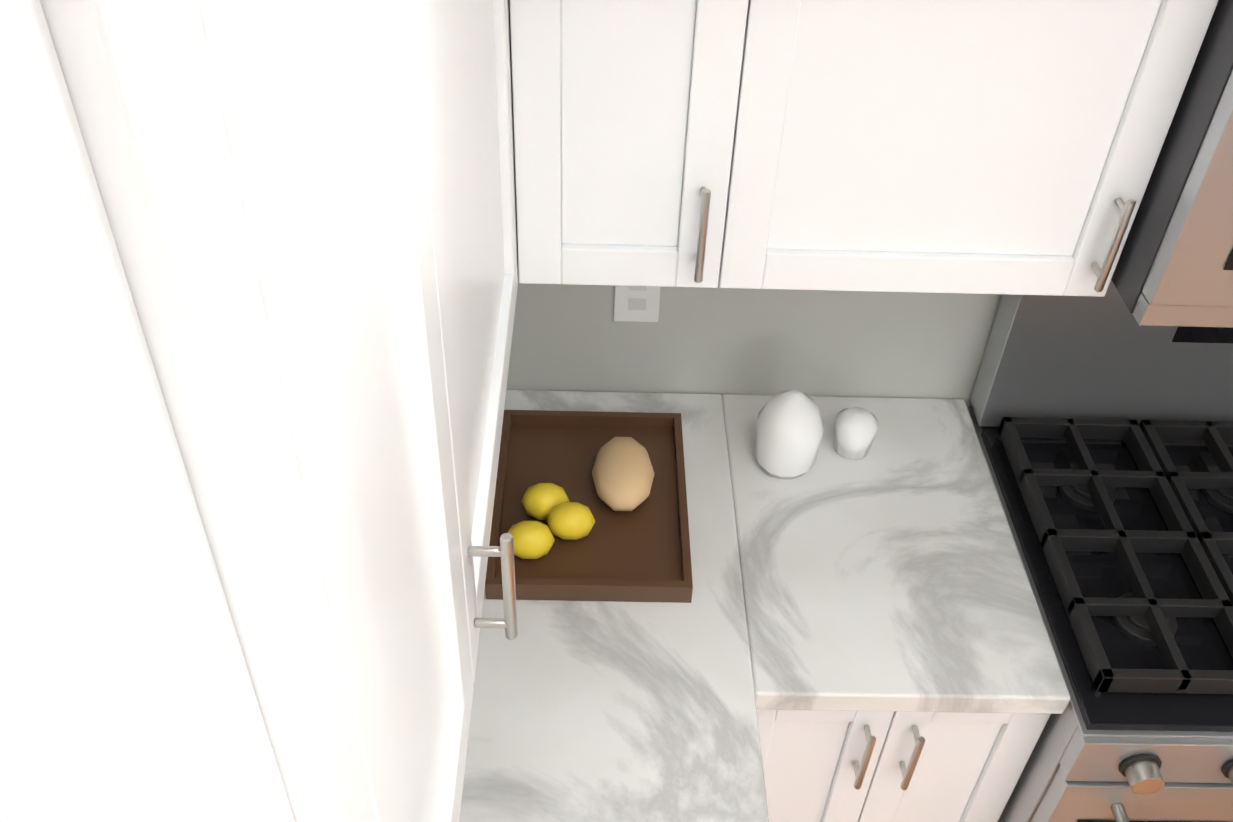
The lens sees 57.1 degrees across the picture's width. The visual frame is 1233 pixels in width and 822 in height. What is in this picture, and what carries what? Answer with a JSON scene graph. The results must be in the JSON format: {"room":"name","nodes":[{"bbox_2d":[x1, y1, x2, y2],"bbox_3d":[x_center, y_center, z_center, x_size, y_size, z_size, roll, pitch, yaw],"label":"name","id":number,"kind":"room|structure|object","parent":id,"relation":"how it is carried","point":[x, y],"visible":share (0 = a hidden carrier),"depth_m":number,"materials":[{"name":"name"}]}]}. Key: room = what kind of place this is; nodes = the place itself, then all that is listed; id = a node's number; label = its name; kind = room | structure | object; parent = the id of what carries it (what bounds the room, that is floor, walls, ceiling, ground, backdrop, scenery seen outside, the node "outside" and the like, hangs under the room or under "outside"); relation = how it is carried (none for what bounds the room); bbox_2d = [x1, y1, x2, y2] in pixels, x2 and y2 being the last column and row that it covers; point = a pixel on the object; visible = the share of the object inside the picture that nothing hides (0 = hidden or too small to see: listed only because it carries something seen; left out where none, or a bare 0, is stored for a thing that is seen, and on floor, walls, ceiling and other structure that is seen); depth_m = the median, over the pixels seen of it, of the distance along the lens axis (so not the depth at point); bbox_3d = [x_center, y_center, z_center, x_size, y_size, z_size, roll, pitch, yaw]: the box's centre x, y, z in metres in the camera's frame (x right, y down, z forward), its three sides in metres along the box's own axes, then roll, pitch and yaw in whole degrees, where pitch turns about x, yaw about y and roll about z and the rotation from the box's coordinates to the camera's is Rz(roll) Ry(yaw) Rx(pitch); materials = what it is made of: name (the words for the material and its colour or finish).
{"room":"kitchen","nodes":[
{"label":"kitchen","id":0,"kind":"room"},
{"bbox_2d":[506,271,1002,406],"bbox_3d":[2.087,-0.271,1.900,5.100,2.460,0.120,1,41,-1],"label":"wall","id":1,"kind":"structure","parent":0,"point":[694,340],"depth_m":1.95,"materials":[{"name":"grey paint"}]},
{"bbox_2d":[508,0,575,284],"bbox_3d":[-0.247,-0.675,1.233,0.383,1.068,0.330,1,41,-1],"label":"upper cabinet","id":2,"kind":"object","parent":1,"relation":"attached to","point":[542,33],"depth_m":1.33,"materials":[{"name":"white wood"}]},
{"bbox_2d":[614,286,660,321],"bbox_3d":[0.035,-0.195,1.874,0.075,0.115,0.008,1,41,-1],"label":"electrical outlet","id":3,"kind":"object","parent":1,"relation":"attached to","point":[636,303],"visible":0.6,"depth_m":1.89,"materials":[{"name":"white plastic"}]},
{"bbox_2d":[572,0,819,288],"bbox_3d":[0.046,-0.669,1.239,0.316,1.068,0.330,1,41,-1],"label":"upper cabinet","id":4,"kind":"object","parent":1,"relation":"attached to","point":[686,113],"depth_m":1.33,"materials":[{"name":"white wood"}]},
{"bbox_2d":[776,0,1217,296],"bbox_3d":[0.403,-0.662,1.247,0.622,1.068,0.330,1,41,-1],"label":"upper cabinet","id":5,"kind":"object","parent":1,"relation":"attached to","point":[1011,147],"depth_m":1.34,"materials":[{"name":"white wood"}]},
{"bbox_2d":[1111,0,1232,327],"bbox_3d":[1.029,-0.381,1.403,0.754,0.436,0.461,1,41,-1],"label":"over-the-range microwave","id":6,"kind":"object","parent":1,"relation":"attached to","point":[1174,266],"visible":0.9,"depth_m":1.32,"materials":[{"name":"silver metal"}]},
{"bbox_3d":[2.057,2.964,0.167,5.340,0.100,7.000,1,41,-1],"label":"floor","id":7,"kind":"structure","parent":0,"visible":0},
{"bbox_2d":[757,709,1050,821],"bbox_3d":[0.386,0.545,2.099,0.453,0.874,0.648,1,41,-1],"label":"base cabinet","id":8,"kind":"object","parent":7,"relation":"on","point":[854,766],"visible":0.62,"depth_m":1.71,"materials":[{"name":"white wood"}]},
{"bbox_2d":[967,280,1232,821],"bbox_3d":[1.000,0.462,1.951,0.758,1.230,0.751,1,41,-1],"label":"range","id":9,"kind":"object","parent":7,"relation":"on","point":[1103,426],"visible":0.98,"depth_m":1.75,"materials":[{"name":"silver metal"}]},
{"bbox_3d":[-0.133,2.552,-0.199,0.684,0.874,6.747,1,41,-1],"label":"base cabinet","id":10,"kind":"object","parent":7,"relation":"on","visible":0},
{"bbox_2d":[459,390,938,821],"bbox_3d":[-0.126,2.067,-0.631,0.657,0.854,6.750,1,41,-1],"label":"countertop","id":11,"kind":"structure","parent":10,"relation":"on","point":[887,574],"depth_m":1.60,"materials":[{"name":"stone"}]},
{"bbox_2d":[485,410,692,602],"bbox_3d":[-0.040,0.122,1.774,0.300,0.082,0.380,1,41,-1],"label":"tray","id":12,"kind":"object","parent":11,"relation":"on","point":[590,505],"visible":0.98,"depth_m":1.75,"materials":[{"name":"brown wood"}]},
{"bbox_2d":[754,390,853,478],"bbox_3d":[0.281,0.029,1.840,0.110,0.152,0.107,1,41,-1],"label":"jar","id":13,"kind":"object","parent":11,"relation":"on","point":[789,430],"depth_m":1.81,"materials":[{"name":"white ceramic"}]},
{"bbox_2d":[859,397,1069,713],"bbox_3d":[0.408,0.196,1.803,0.431,0.037,0.629,1,41,-1],"label":"countertop","id":14,"kind":"structure","parent":10,"relation":"on","point":[987,645],"depth_m":1.73,"materials":[{"name":"stone"}]},
{"bbox_2d":[842,407,878,459],"bbox_3d":[0.399,0.033,1.897,0.070,0.078,0.070,-9,43,-12],"label":"jar","id":15,"kind":"object","parent":14,"relation":"on","point":[864,424],"depth_m":1.87,"materials":[{"name":"white ceramic"}]},
{"bbox_3d":[-0.514,1.952,-0.734,0.120,2.460,7.000,1,41,-1],"label":"wall","id":16,"kind":"structure","parent":0,"visible":0},
{"bbox_2d":[0,0,495,821],"bbox_3d":[-0.273,0.047,0.413,0.327,1.068,0.732,1,41,-1],"label":"upper cabinet","id":17,"kind":"object","parent":16,"relation":"attached to","point":[258,276],"depth_m":0.33,"materials":[{"name":"white wood"}]},
{"bbox_2d":[456,0,517,627],"bbox_3d":[-0.274,-0.343,0.856,0.327,1.068,0.672,1,41,-1],"label":"upper cabinet","id":18,"kind":"object","parent":16,"relation":"attached to","point":[484,24],"depth_m":1.18,"materials":[{"name":"white wood"}]}
]}

